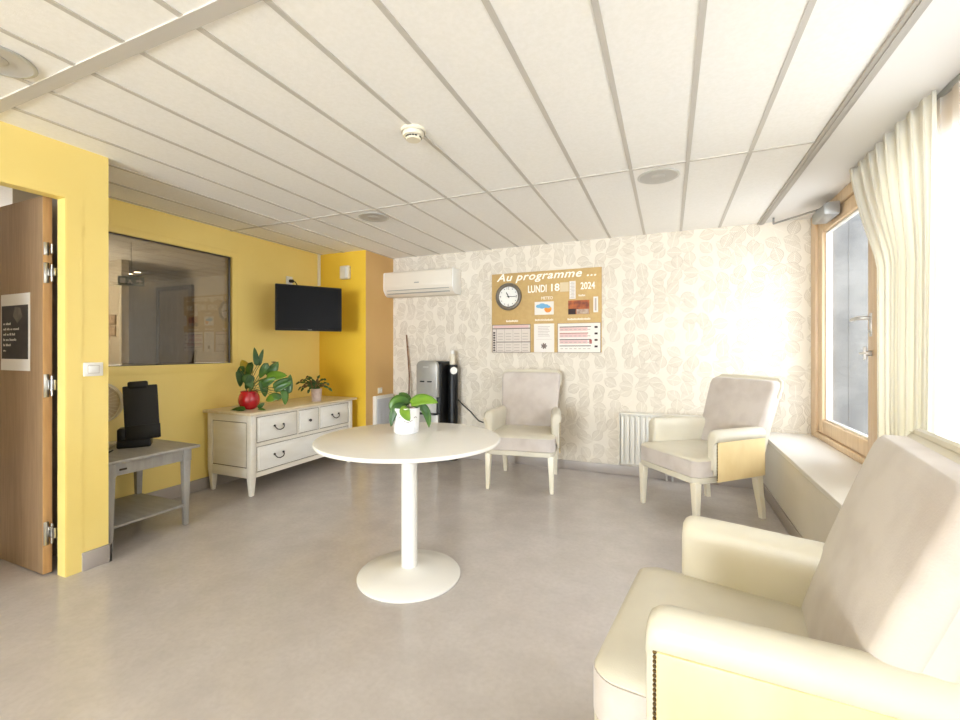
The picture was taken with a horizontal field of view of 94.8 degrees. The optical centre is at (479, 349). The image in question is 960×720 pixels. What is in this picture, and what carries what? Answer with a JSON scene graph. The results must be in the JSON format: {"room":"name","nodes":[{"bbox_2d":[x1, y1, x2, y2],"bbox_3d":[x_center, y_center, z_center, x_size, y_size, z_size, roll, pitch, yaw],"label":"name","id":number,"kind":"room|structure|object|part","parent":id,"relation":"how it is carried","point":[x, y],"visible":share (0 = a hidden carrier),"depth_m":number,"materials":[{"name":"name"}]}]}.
{"room":"care facility","nodes":[
{"label":"care facility","id":0,"kind":"room"},
{"bbox_2d":[12,188,57,555],"bbox_3d":[-2.611,0.055,2.666,0.740,2.310,0.043,0,0,23],"label":"door frame","id":1,"kind":"structure","parent":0,"point":[17,195],"depth_m":2.60,"materials":[{"name":"beige"}]},
{"bbox_2d":[0,121,107,577],"bbox_3d":[-3.804,0.055,-0.283,0.870,2.310,6.483,0,0,23],"label":"wall","id":2,"kind":"structure","parent":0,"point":[21,149],"depth_m":2.43,"materials":[{"name":"yellow paint"}]},
{"bbox_2d":[0,196,55,573],"bbox_3d":[-2.732,0.189,2.549,0.970,2.027,0.038,0,0,23],"label":"door","id":3,"kind":"structure","parent":2,"relation":"attached to","point":[27,529],"depth_m":2.41,"materials":[{"name":"brown wood"}]},
{"bbox_2d":[1,292,29,370],"bbox_3d":[-2.607,-0.100,2.473,0.320,0.430,0.004,0,0,23],"label":"poster","id":4,"kind":"object","parent":3,"relation":"attached to","point":[15,308],"visible":1,"depth_m":2.47,"materials":[{"name":"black paper"}]},
{"bbox_2d":[2,304,27,358],"bbox_3d":[-2.610,-0.100,2.473,0.293,0.300,0.001,0,0,23],"label":"print","id":5,"kind":"object","parent":4,"relation":"attached to","point":[14,316],"depth_m":2.47},
{"bbox_2d":[13,307,22,322],"bbox_3d":[-2.578,-0.196,2.458,0.105,0.092,0.001,0,0,23],"label":"picture","id":6,"kind":"object","parent":4,"relation":"on","point":[17,311],"depth_m":2.46},
{"bbox_2d":[0,166,82,576],"bbox_3d":[-2.390,0.163,1.909,0.002,2.095,1.096,0,0,23],"label":"door frame","id":7,"kind":"structure","parent":2,"relation":"attached to","point":[73,194],"depth_m":2.37,"materials":[{"name":"yellow paint"}]},
{"bbox_2d":[83,362,102,375],"bbox_3d":[-2.151,0.107,2.454,0.013,0.076,0.092,0,0,23],"label":"light switch","id":8,"kind":"object","parent":2,"relation":"attached to","point":[90,368],"visible":1,"depth_m":2.45,"materials":[{"name":"white plastic"}]},
{"bbox_2d":[82,542,111,571],"bbox_3d":[-2.282,1.160,2.530,0.312,0.100,0.138,0,0,23],"label":"baseboard","id":9,"kind":"structure","parent":2,"relation":"attached to","point":[101,555],"depth_m":2.47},
{"bbox_2d":[131,362,218,364],"bbox_3d":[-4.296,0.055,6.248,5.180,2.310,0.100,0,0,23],"label":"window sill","id":10,"kind":"structure","parent":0,"point":[205,362],"depth_m":6.44,"materials":[{"name":"beige"}]},
{"bbox_2d":[108,198,318,498],"bbox_3d":[-2.393,0.055,3.986,0.100,2.310,2.477,0,0,23],"label":"wall","id":11,"kind":"structure","parent":0,"point":[183,398],"depth_m":4.00,"materials":[{"name":"yellow paint"}]},
{"bbox_2d":[108,223,237,375],"bbox_3d":[-2.577,-0.362,3.490,0.054,1.105,1.425,0,0,23],"label":"window","id":12,"kind":"structure","parent":11,"relation":"in","point":[167,303],"depth_m":3.59,"materials":[{"name":"grey"}]},
{"bbox_2d":[146,474,239,498],"bbox_3d":[-2.344,1.160,3.959,0.012,0.100,2.465,0,0,23],"label":"baseboard","id":13,"kind":"structure","parent":11,"relation":"attached to","point":[172,492],"depth_m":3.74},
{"bbox_2d":[286,276,296,284],"bbox_3d":[-1.996,-0.696,4.697,0.070,0.173,0.117,0,0,23],"label":"wall socket","id":14,"kind":"object","parent":11,"relation":"attached to","point":[289,280],"visible":0.82,"depth_m":4.68,"materials":[{"name":"white plastic"}]},
{"bbox_3d":[-2.030,-0.740,4.694,0.010,0.084,0.084,0,0,23],"label":"plate","id":15,"kind":"part","parent":14,"relation":"part of","materials":[{"name":"white plastic"}]},
{"bbox_2d":[275,283,341,331],"bbox_3d":[-1.800,-0.410,4.533,0.626,0.444,0.446,0,0,-34],"label":"television","id":16,"kind":"object","parent":11,"relation":"attached to","point":[297,307],"visible":1,"depth_m":4.33,"materials":[{"name":"black plastic"}]},
{"bbox_2d":[318,254,320,285],"bbox_3d":[-1.856,-0.920,5.088,0.020,0.360,0.030,0,0,23],"label":"duct","id":17,"kind":"object","parent":11,"relation":"attached to","point":[319,256],"visible":1,"depth_m":5.08,"materials":[{"name":"white plastic"}]},
{"bbox_2d":[319,250,365,427],"bbox_3d":[-1.546,0.055,5.004,0.655,2.310,0.060,0,0,23],"label":"wall","id":18,"kind":"structure","parent":0,"point":[342,355],"depth_m":4.93,"materials":[{"name":"paint"}]},
{"bbox_2d":[340,265,350,279],"bbox_3d":[-1.507,-0.865,4.926,0.124,0.150,0.052,0,0,23],"label":"alarm box","id":19,"kind":"object","parent":18,"relation":"attached to","point":[345,271],"visible":1,"depth_m":4.90,"materials":[{"name":"beige plastic"}]},
{"bbox_2d":[366,250,392,425],"bbox_3d":[-1.178,0.055,5.096,0.060,2.310,0.520,0,0,23],"label":"wall","id":20,"kind":"structure","parent":0,"point":[379,308],"depth_m":5.04,"materials":[{"name":"paint"}]},
{"bbox_2d":[373,394,392,424],"bbox_3d":[-1.115,0.805,5.101,0.052,0.570,0.350,0,0,23],"label":"wall heater","id":21,"kind":"object","parent":20,"relation":"attached to","point":[381,410],"visible":0.6,"depth_m":5.03,"materials":[{"name":"white metal"}]},
{"bbox_2d":[377,397,392,423],"bbox_3d":[-1.094,0.807,5.093,0.008,0.505,0.300,0,0,23],"label":"grille","id":22,"kind":"object","parent":21,"relation":"attached to","point":[383,410],"depth_m":5.06,"materials":[{"name":"grey metal"}]},
{"bbox_2d":[0,457,788,719],"bbox_3d":[-3.621,1.260,1.324,10.300,0.100,9.580,0,0,23],"label":"floor","id":23,"kind":"structure","parent":0,"point":[254,607],"depth_m":2.12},
{"bbox_2d":[108,439,199,550],"bbox_3d":[-2.373,0.936,2.962,0.645,0.548,0.575,0,0,23],"label":"console table","id":24,"kind":"object","parent":23,"relation":"on","point":[138,506],"visible":0.62,"depth_m":2.93,"materials":[{"name":"grey paint"}]},
{"bbox_3d":[-2.222,0.947,2.642,0.052,0.527,0.052,0,0,23],"label":"leg","id":25,"kind":"part","parent":24,"relation":"part of","materials":[{"name":"grey paint"}]},
{"bbox_2d":[108,383,122,447],"bbox_3d":[-2.610,0.441,3.021,0.284,0.442,0.160,0,0,-23],"label":"desk fan","id":26,"kind":"object","parent":24,"relation":"on","point":[115,397],"visible":0.18,"depth_m":3.02,"materials":[{"name":"beige plastic"}]},
{"bbox_2d":[108,388,118,417],"bbox_3d":[-2.588,0.362,2.969,0.265,0.265,0.020,0,0,-23],"label":"grille","id":27,"kind":"object","parent":26,"relation":"attached to","point":[113,393],"depth_m":3.02,"materials":[{"name":"beige plastic"}]},
{"bbox_2d":[116,381,160,448],"bbox_3d":[-2.347,0.437,3.046,0.243,0.450,0.125,0,0,-31],"label":"display panel","id":28,"kind":"object","parent":24,"relation":"on","point":[140,399],"visible":1,"depth_m":3.01,"materials":[{"name":"black plastic"}]},
{"bbox_3d":[-2.325,0.428,3.030,0.210,0.378,0.049,0,0,-31],"label":"panel","id":29,"kind":"part","parent":28,"relation":"part of","materials":[{"name":"black plastic"}]},
{"bbox_3d":[-2.534,0.947,3.269,0.052,0.527,0.052,0,0,23],"label":"leg","id":30,"kind":"part","parent":24,"relation":"part of","materials":[{"name":"grey paint"}]},
{"bbox_2d":[114,493,183,528],"bbox_3d":[-2.378,1.070,2.956,0.560,0.016,0.480,0,0,23],"label":"shelf","id":31,"kind":"object","parent":24,"relation":"attached to","point":[129,509],"depth_m":2.97,"materials":[{"name":"grey paint"}]},
{"bbox_3d":[-2.043,0.947,3.059,0.052,0.527,0.052,0,0,23],"label":"leg","id":32,"kind":"part","parent":24,"relation":"part of","materials":[{"name":"grey paint"}]},
{"bbox_2d":[203,396,356,496],"bbox_3d":[-1.861,0.863,4.295,0.575,0.695,1.340,0,0,23],"label":"dresser","id":33,"kind":"object","parent":23,"relation":"on","point":[251,444],"visible":0.8,"depth_m":3.81,"materials":[{"name":"beige paint"}]},
{"bbox_3d":[-2.318,1.125,3.831,0.053,0.169,0.053,0,0,23],"label":"leg","id":34,"kind":"part","parent":33,"relation":"part of","materials":[{"name":"beige paint"}]},
{"bbox_3d":[-2.114,0.789,3.723,0.400,0.365,0.010,0,0,23],"label":"panel","id":35,"kind":"part","parent":33,"relation":"part of","materials":[{"name":"beige paint"}]},
{"bbox_3d":[-1.891,1.125,3.648,0.053,0.169,0.053,0,0,23],"label":"leg","id":36,"kind":"part","parent":33,"relation":"part of","materials":[{"name":"beige paint"}]},
{"bbox_2d":[232,347,292,410],"bbox_3d":[-1.931,0.245,3.808,0.574,0.539,0.301,0,0,23],"label":"potted plant","id":37,"kind":"object","parent":33,"relation":"on","point":[249,399],"visible":1,"depth_m":3.82,"materials":[{"name":"green plant"}]},
{"bbox_3d":[-2.016,0.436,3.851,0.174,0.158,0.174,0,0,23],"label":"pot","id":38,"kind":"part","parent":37,"relation":"part of","materials":[{"name":"red ceramic"}]},
{"bbox_3d":[-1.930,0.667,3.936,0.352,0.214,0.435,0,0,23],"label":"drawer","id":39,"kind":"part","parent":33,"relation":"part of","materials":[{"name":"white paint"}]},
{"bbox_3d":[-1.791,0.913,4.260,0.352,0.210,1.140,0,0,23],"label":"drawer","id":40,"kind":"part","parent":33,"relation":"part of","materials":[{"name":"white paint"}]},
{"bbox_3d":[-1.788,0.667,4.267,0.352,0.214,0.255,0,0,23],"label":"drawer","id":41,"kind":"part","parent":33,"relation":"part of","materials":[{"name":"white paint"}]},
{"bbox_2d":[296,375,331,401],"bbox_3d":[-1.677,0.383,4.453,0.374,0.265,0.114,0,0,3],"label":"potted plant","id":42,"kind":"object","parent":33,"relation":"on","point":[316,391],"visible":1,"depth_m":4.44,"materials":[{"name":"green plant"}]},
{"bbox_3d":[-1.651,0.452,4.450,0.110,0.127,0.110,0,0,23],"label":"pot","id":43,"kind":"part","parent":42,"relation":"part of","materials":[{"name":"white ceramic"}]},
{"bbox_3d":[-1.649,0.667,4.591,0.352,0.214,0.420,0,0,23],"label":"drawer","id":44,"kind":"part","parent":33,"relation":"part of","materials":[{"name":"white paint"}]},
{"bbox_2d":[312,422,499,603],"bbox_3d":[-0.380,0.839,2.371,0.978,0.743,0.978,0,0,23],"label":"round table","id":45,"kind":"object","parent":23,"relation":"on","point":[410,574],"visible":0.98,"depth_m":2.28,"materials":[{"name":"white paint"}]},
{"bbox_2d":[389,392,437,433],"bbox_3d":[-0.384,0.357,2.479,0.299,0.220,0.198,0,0,23],"label":"orchid plant","id":46,"kind":"object","parent":45,"relation":"on","point":[404,419],"visible":1,"depth_m":2.46,"materials":[{"name":"green plant"}]},
{"bbox_3d":[-0.418,0.396,2.502,0.153,0.142,0.153,0,0,23],"label":"pot","id":47,"kind":"part","parent":46,"relation":"part of","materials":[{"name":"ceramic"}]},
{"bbox_2d":[406,335,409,405],"bbox_3d":[-0.837,0.513,5.115,0.052,1.389,0.239,0,0,-9],"label":"cane","id":48,"kind":"object","parent":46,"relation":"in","point":[406,335],"visible":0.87,"depth_m":5.18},
{"bbox_2d":[417,361,449,461],"bbox_3d":[-0.522,0.662,4.880,0.295,1.095,0.340,0,0,23],"label":"water dispenser","id":49,"kind":"object","parent":23,"relation":"on","point":[432,376],"visible":0.59,"depth_m":4.76,"materials":[{"name":"black plastic"}]},
{"bbox_2d":[448,365,457,460],"bbox_3d":[-0.299,0.685,4.866,0.110,1.050,0.123,0,0,-12],"label":"bin","id":50,"kind":"object","parent":23,"relation":"on","point":[452,369],"visible":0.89,"depth_m":4.82,"materials":[{"name":"black plastic"}]},
{"bbox_2d":[450,350,454,364],"bbox_3d":[-0.305,0.083,4.874,0.064,0.155,0.064,0,0,23],"label":"spray bottle","id":51,"kind":"object","parent":50,"relation":"on","point":[452,356],"visible":1,"depth_m":4.85,"materials":[{"name":"beige plastic"}]},
{"bbox_2d":[483,369,561,494],"bbox_3d":[0.430,0.704,4.120,0.691,1.013,0.788,0,0,15],"label":"armchair","id":52,"kind":"object","parent":23,"relation":"on","point":[528,419],"visible":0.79,"depth_m":4.22,"materials":[{"name":"beige leather"}]},
{"bbox_3d":[0.075,1.052,3.843,0.052,0.316,0.052,0,0,15],"label":"leg","id":53,"kind":"part","parent":52,"relation":"part of","materials":[{"name":"beige wood"}]},
{"bbox_3d":[0.157,0.678,4.178,0.092,0.273,0.499,0,0,21],"label":"arm","id":54,"kind":"part","parent":52,"relation":"part of","materials":[{"name":"beige leather"}]},
{"bbox_3d":[0.248,1.040,4.399,0.052,0.340,0.092,0,0,15],"label":"leg","id":55,"kind":"part","parent":52,"relation":"part of","materials":[{"name":"beige wood"}]},
{"bbox_3d":[0.405,0.736,4.029,0.604,0.036,0.596,0,0,15],"label":"seat","id":56,"kind":"part","parent":52,"relation":"part of","materials":[{"name":"beige leather"}]},
{"bbox_2d":[502,372,559,425],"bbox_3d":[0.493,0.507,4.352,0.581,0.566,0.256,0,0,15],"label":"cushion","id":57,"kind":"object","parent":52,"relation":"on","point":[528,398],"depth_m":4.31,"materials":[{"name":"fabric"}]},
{"bbox_3d":[0.503,0.529,4.389,0.568,0.639,0.231,0,0,15],"label":"backrest","id":58,"kind":"part","parent":52,"relation":"part of","materials":[{"name":"beige fabric"}]},
{"bbox_3d":[0.596,1.052,3.701,0.052,0.316,0.052,0,0,15],"label":"leg","id":59,"kind":"part","parent":52,"relation":"part of","materials":[{"name":"beige wood"}]},
{"bbox_3d":[0.727,1.040,4.269,0.052,0.340,0.092,0,0,15],"label":"leg","id":60,"kind":"part","parent":52,"relation":"part of","materials":[{"name":"beige wood"}]},
{"bbox_3d":[0.694,0.678,4.032,0.092,0.273,0.499,0,0,9],"label":"arm","id":61,"kind":"part","parent":52,"relation":"part of","materials":[{"name":"beige leather"}]},
{"bbox_3d":[0.674,0.738,3.807,0.028,0.225,0.033,0,0,15],"label":"arm","id":62,"kind":"part","parent":52,"relation":"part of","materials":[{"name":"beige leather"}]},
{"bbox_2d":[639,374,783,518],"bbox_3d":[1.733,0.704,3.342,0.818,1.013,0.691,0,0,-17],"label":"armchair","id":63,"kind":"object","parent":23,"relation":"on","point":[729,442],"visible":0.99,"depth_m":3.19,"materials":[{"name":"beige leather"}]},
{"bbox_3d":[1.294,1.052,3.489,0.052,0.316,0.052,0,0,-17],"label":"leg","id":64,"kind":"part","parent":63,"relation":"part of","materials":[{"name":"beige wood"}]},
{"bbox_3d":[1.629,0.736,3.310,0.596,0.036,0.604,0,0,-17],"label":"seat","id":65,"kind":"part","parent":63,"relation":"part of","materials":[{"name":"beige leather"}]},
{"bbox_3d":[1.622,0.678,3.599,0.499,0.273,0.092,0,0,-11],"label":"arm","id":66,"kind":"part","parent":63,"relation":"part of","materials":[{"name":"beige leather"}]},
{"bbox_3d":[1.454,1.052,2.973,0.052,0.316,0.052,0,0,-17],"label":"leg","id":67,"kind":"part","parent":63,"relation":"part of","materials":[{"name":"beige wood"}]},
{"bbox_3d":[1.857,1.040,3.640,0.092,0.340,0.052,0,0,-17],"label":"leg","id":68,"kind":"part","parent":63,"relation":"part of","materials":[{"name":"beige wood"}]},
{"bbox_3d":[1.585,0.738,2.964,0.033,0.225,0.028,0,0,-17],"label":"arm","id":69,"kind":"part","parent":63,"relation":"part of","materials":[{"name":"beige leather"}]},
{"bbox_3d":[1.786,0.678,3.067,0.499,0.273,0.092,0,0,-23],"label":"arm","id":70,"kind":"part","parent":63,"relation":"part of","materials":[{"name":"beige leather"}]},
{"bbox_2d":[701,377,779,440],"bbox_3d":[1.978,0.507,3.418,0.256,0.566,0.581,0,0,-17],"label":"cushion","id":71,"kind":"object","parent":63,"relation":"on","point":[731,402],"depth_m":3.35,"materials":[{"name":"fabric"}]},
{"bbox_3d":[1.805,0.755,3.041,0.470,0.266,0.012,0,0,-23],"label":"panel","id":72,"kind":"part","parent":63,"relation":"part of","materials":[{"name":"yellow leather"}]},
{"bbox_3d":[2.014,0.529,3.429,0.231,0.639,0.568,0,0,-17],"label":"backrest","id":73,"kind":"part","parent":63,"relation":"part of","materials":[{"name":"beige fabric"}]},
{"bbox_3d":[2.004,1.040,3.166,0.092,0.340,0.052,0,0,-17],"label":"leg","id":74,"kind":"part","parent":63,"relation":"part of","materials":[{"name":"beige wood"}]},
{"bbox_2d":[593,428,959,719],"bbox_3d":[0.712,0.704,1.090,0.718,1.013,0.691,0,0,31],"label":"armchair","id":75,"kind":"object","parent":23,"relation":"on","point":[861,623],"visible":1,"depth_m":0.88,"materials":[{"name":"beige leather"}]},
{"bbox_3d":[0.373,0.738,0.924,0.033,0.225,0.028,0,0,31],"label":"arm","id":76,"kind":"part","parent":75,"relation":"part of","materials":[{"name":"beige leather"}]},
{"bbox_3d":[0.361,0.748,0.912,0.008,0.253,0.008,0,0,31],"label":"nail trim","id":77,"kind":"part","parent":75,"relation":"part of","materials":[{"name":"gold metal"}]},
{"bbox_3d":[0.660,0.736,1.121,0.596,0.036,0.604,0,0,31],"label":"seat","id":78,"kind":"part","parent":75,"relation":"part of","materials":[{"name":"beige leather"}]},
{"bbox_3d":[0.872,0.678,1.318,0.499,0.273,0.092,0,0,37],"label":"arm","id":79,"kind":"part","parent":75,"relation":"part of","materials":[{"name":"beige leather"}]},
{"bbox_3d":[0.577,0.755,0.810,0.470,0.266,0.012,0,0,25],"label":"panel","id":80,"kind":"part","parent":75,"relation":"part of","materials":[{"name":"yellow leather"}]},
{"bbox_3d":[0.584,0.678,0.844,0.490,0.273,0.137,0,0,31],"label":"arm","id":81,"kind":"part","parent":75,"relation":"part of","materials":[{"name":"beige leather"}]},
{"bbox_2d":[801,435,959,672],"bbox_3d":[0.887,0.507,0.983,0.256,0.566,0.581,0,0,31],"label":"cushion","id":82,"kind":"object","parent":75,"relation":"on","point":[881,594],"depth_m":0.84,"materials":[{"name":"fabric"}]},
{"bbox_3d":[0.920,0.529,0.964,0.231,0.639,0.568,0,0,31],"label":"backrest","id":83,"kind":"part","parent":75,"relation":"part of","materials":[{"name":"beige leather"}]},
{"bbox_2d":[0,0,959,258],"bbox_3d":[-3.622,-1.147,1.324,10.300,0.106,9.580,0,0,23],"label":"ceiling","id":84,"kind":"structure","parent":0,"point":[651,44],"depth_m":1.98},
{"bbox_2d":[0,45,37,78],"bbox_3d":[-1.836,-1.095,1.657,0.250,0.009,0.250,0,0,23],"label":"recessed light","id":85,"kind":"object","parent":84,"relation":"in","point":[12,64],"visible":1,"depth_m":1.70,"materials":[{"name":"silver metal"}]},
{"bbox_2d":[358,212,388,221],"bbox_3d":[-0.877,-1.095,3.647,0.250,0.009,0.250,0,0,23],"label":"recessed light","id":86,"kind":"object","parent":84,"relation":"in","point":[371,217],"visible":1,"depth_m":3.63,"materials":[{"name":"silver metal"}]},
{"bbox_2d":[0,0,816,258],"bbox_3d":[-1.603,-1.100,0.404,4.117,0.008,9.480,0,0,23],"label":"grid","id":87,"kind":"object","parent":84,"relation":"attached to","point":[595,3],"visible":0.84,"depth_m":2.05,"materials":[{"name":"grey metal"}]},
{"bbox_2d":[401,124,425,143],"bbox_3d":[-0.334,-1.074,2.205,0.124,0.052,0.124,0,0,23],"label":"smoke detector","id":88,"kind":"object","parent":84,"relation":"attached to","point":[412,133],"visible":1,"depth_m":2.17,"materials":[{"name":"beige plastic"}]},
{"bbox_2d":[637,168,679,183],"bbox_3d":[1.127,-1.095,2.787,0.250,0.009,0.250,0,0,23],"label":"recessed light","id":89,"kind":"object","parent":84,"relation":"in","point":[662,175],"visible":1,"depth_m":2.77,"materials":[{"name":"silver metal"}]},
{"bbox_2d":[757,0,932,224],"bbox_3d":[0.569,-1.094,-0.526,0.050,0.020,9.480,0,0,23],"label":"trim","id":90,"kind":"structure","parent":84,"relation":"attached to","point":[916,8],"depth_m":1.82,"materials":[{"name":"grey metal"}]},
{"bbox_2d":[393,219,810,467],"bbox_3d":[0.929,0.055,4.541,4.250,2.310,0.120,0,0,23],"label":"wall","id":91,"kind":"structure","parent":0,"point":[683,310],"depth_m":4.20,"materials":[{"name":"beige paper"}]},
{"bbox_2d":[383,267,460,298],"bbox_3d":[-0.671,-0.760,5.046,0.910,0.280,0.212,0,0,23],"label":"air conditioner","id":92,"kind":"object","parent":91,"relation":"attached to","point":[441,281],"visible":1,"depth_m":4.94,"materials":[{"name":"beige plastic"}]},
{"bbox_3d":[-0.709,-0.797,4.960,0.870,0.184,0.021,0,0,23],"label":"panel","id":93,"kind":"part","parent":92,"relation":"part of","materials":[{"name":"beige plastic"}]},
{"bbox_2d":[387,287,448,294],"bbox_3d":[-0.704,-0.664,4.972,0.800,0.044,0.039,0,0,23],"label":"air vent","id":94,"kind":"object","parent":92,"relation":"attached to","point":[397,290],"depth_m":4.98,"materials":[{"name":"white plastic"}]},
{"bbox_2d":[458,399,483,423],"bbox_3d":[-0.077,0.679,4.863,0.343,0.266,0.059,0,0,18],"label":"power cable","id":95,"kind":"object","parent":91,"relation":"attached to","point":[458,399],"visible":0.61,"depth_m":4.89,"materials":[{"name":"black plastic"}]},
{"bbox_2d":[492,267,601,352],"bbox_3d":[0.666,-0.398,4.578,1.163,0.845,0.020,0,0,23],"label":"notice board","id":96,"kind":"object","parent":91,"relation":"attached to","point":[552,285],"visible":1,"depth_m":4.54,"materials":[{"name":"brown"}]},
{"bbox_2d":[496,283,521,309],"bbox_3d":[0.302,-0.570,4.706,0.294,0.294,0.034,0,0,23],"label":"wall clock","id":97,"kind":"object","parent":96,"relation":"attached to","point":[508,295],"visible":1,"depth_m":4.71,"materials":[{"name":"white plastic"}]},
{"bbox_2d":[492,324,530,352],"bbox_3d":[0.331,-0.123,4.710,0.433,0.298,0.002,0,0,23],"label":"menu sheet","id":98,"kind":"object","parent":96,"relation":"attached to","point":[515,337],"visible":1,"depth_m":4.70,"materials":[{"name":"beige paper"}]},
{"bbox_2d":[534,323,553,351],"bbox_3d":[0.663,-0.124,4.567,0.214,0.297,0.003,0,0,23],"label":"sheet","id":99,"kind":"object","parent":96,"relation":"attached to","point":[543,333],"visible":1,"depth_m":4.56,"materials":[{"name":"white paper"}]},
{"bbox_2d":[535,301,553,314],"bbox_3d":[0.664,-0.433,4.566,0.202,0.135,0.003,0,0,23],"label":"card","id":100,"kind":"object","parent":96,"relation":"attached to","point":[541,308],"visible":1,"depth_m":4.56,"materials":[{"name":"white paper"}]},
{"bbox_2d":[569,281,575,298],"bbox_3d":[0.934,-0.607,4.451,0.062,0.179,0.002,0,0,23],"label":"card","id":101,"kind":"object","parent":96,"relation":"attached to","point":[572,284],"visible":1,"depth_m":4.45,"materials":[{"name":"white paper"}]},
{"bbox_2d":[570,282,574,297],"bbox_3d":[0.933,-0.607,4.450,0.043,0.159,0.001,0,0,23],"label":"print","id":102,"kind":"object","parent":101,"relation":"attached to","point":[572,284],"depth_m":4.45,"materials":[{"name":"beige paper"}]},
{"bbox_2d":[568,300,588,314],"bbox_3d":[0.991,-0.430,4.427,0.210,0.141,0.002,0,0,23],"label":"photo card","id":103,"kind":"object","parent":96,"relation":"attached to","point":[574,306],"visible":1,"depth_m":4.43,"materials":[{"name":"brown paper"}]},
{"bbox_2d":[558,322,600,352],"bbox_3d":[0.991,-0.123,4.427,0.431,0.298,0.002,0,0,23],"label":"sheet","id":104,"kind":"object","parent":96,"relation":"attached to","point":[572,337],"visible":1,"depth_m":4.42,"materials":[{"name":"white paper"}]},
{"bbox_2d":[593,296,597,311],"bbox_3d":[1.143,-0.450,4.353,0.044,0.154,0.018,0,0,23],"label":"card","id":105,"kind":"object","parent":96,"relation":"attached to","point":[595,299],"visible":1,"depth_m":4.34,"materials":[{"name":"white paper"}]},
{"bbox_2d":[465,452,752,488],"bbox_3d":[0.696,1.165,4.569,3.800,0.090,0.012,0,0,23],"label":"baseboard","id":106,"kind":"structure","parent":91,"relation":"attached to","point":[536,461],"depth_m":4.37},
{"bbox_2d":[619,411,698,481],"bbox_3d":[1.679,0.902,4.096,0.732,0.615,0.108,0,0,23],"label":"radiator","id":107,"kind":"object","parent":91,"relation":"attached to","point":[633,426],"visible":0.32,"depth_m":4.16,"materials":[{"name":"white metal"}]},
{"bbox_3d":[1.672,0.850,4.079,0.720,0.480,0.065,0,0,23],"label":"panel","id":108,"kind":"part","parent":107,"relation":"part of","materials":[{"name":"white metal"}]},
{"bbox_2d":[620,411,698,416],"bbox_3d":[1.677,0.603,4.091,0.724,0.015,0.098,0,0,23],"label":"grille","id":109,"kind":"object","parent":107,"relation":"attached to","point":[622,414],"depth_m":4.12,"materials":[{"name":"white metal"}]},
{"bbox_2d":[763,443,839,542],"bbox_3d":[0.833,0.973,-0.640,0.565,0.475,9.480,0,0,23],"label":"wall","id":110,"kind":"structure","parent":0,"point":[809,510],"depth_m":2.70,"materials":[{"name":"white paint"}]},
{"bbox_2d":[763,483,802,537],"bbox_3d":[0.565,1.165,-0.532,0.012,0.090,9.468,0,0,23],"label":"baseboard","id":111,"kind":"structure","parent":110,"relation":"attached to","point":[788,525],"depth_m":3.10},
{"bbox_2d":[768,432,861,508],"bbox_3d":[0.744,0.720,-0.602,0.398,0.030,9.480,0,0,23],"label":"window sill","id":112,"kind":"structure","parent":110,"relation":"on","point":[831,471],"depth_m":2.76,"materials":[{"name":"white"}]},
{"bbox_2d":[772,73,959,463],"bbox_3d":[1.994,-0.198,2.125,0.408,1.805,3.478,0,0,23],"label":"window","id":113,"kind":"structure","parent":110,"relation":"in","point":[855,444],"depth_m":3.43,"materials":[{"name":"brown wood"}]},
{"bbox_3d":[2.498,-1.070,3.482,0.028,0.060,0.414,0,0,-14],"label":"closer arm","id":114,"kind":"part","parent":113,"relation":"part of","materials":[{"name":"grey metal"}]},
{"bbox_3d":[2.551,-0.182,3.056,0.068,1.675,1.078,0,0,23],"label":"sash","id":115,"kind":"part","parent":113,"relation":"part of","materials":[{"name":"brown wood"}]},
{"bbox_3d":[2.314,-0.150,2.681,0.077,0.140,0.141,0,0,23],"label":"handle","id":116,"kind":"part","parent":113,"relation":"part of","materials":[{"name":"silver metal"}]},
{"bbox_2d":[849,90,937,437],"bbox_3d":[2.090,-0.208,2.289,0.068,1.766,0.954,0,0,23],"label":"curtain","id":117,"kind":"object","parent":113,"relation":"hanging from","point":[895,187],"visible":0.88,"depth_m":2.03,"materials":[{"name":"beige fabric"}]},
{"bbox_2d":[936,80,959,443],"bbox_3d":[1.840,-0.196,1.587,0.026,1.752,0.856,0,0,23],"label":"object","id":118,"kind":"structure","parent":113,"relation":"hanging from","point":[948,106],"depth_m":1.84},
{"bbox_3d":[1.849,-1.087,1.590,0.025,0.027,2.380,0,0,23],"label":"curtain rail","id":119,"kind":"part","parent":113,"relation":"part of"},
{"label":"outside","id":120,"kind":"structure","parent":0,"visible":0},
{"bbox_3d":[6.292,1.435,-4.764,12.680,0.050,14.200,0,0,23],"label":"ground","id":121,"kind":"structure","parent":120,"visible":0},
{"bbox_2d":[833,213,867,434],"bbox_3d":[4.683,-1.290,3.756,3.350,7.000,0.205,0,0,23],"label":"wall","id":122,"kind":"structure","parent":121,"relation":"on","point":[850,240],"depth_m":4.16,"materials":[{"name":"concrete"}]}
]}

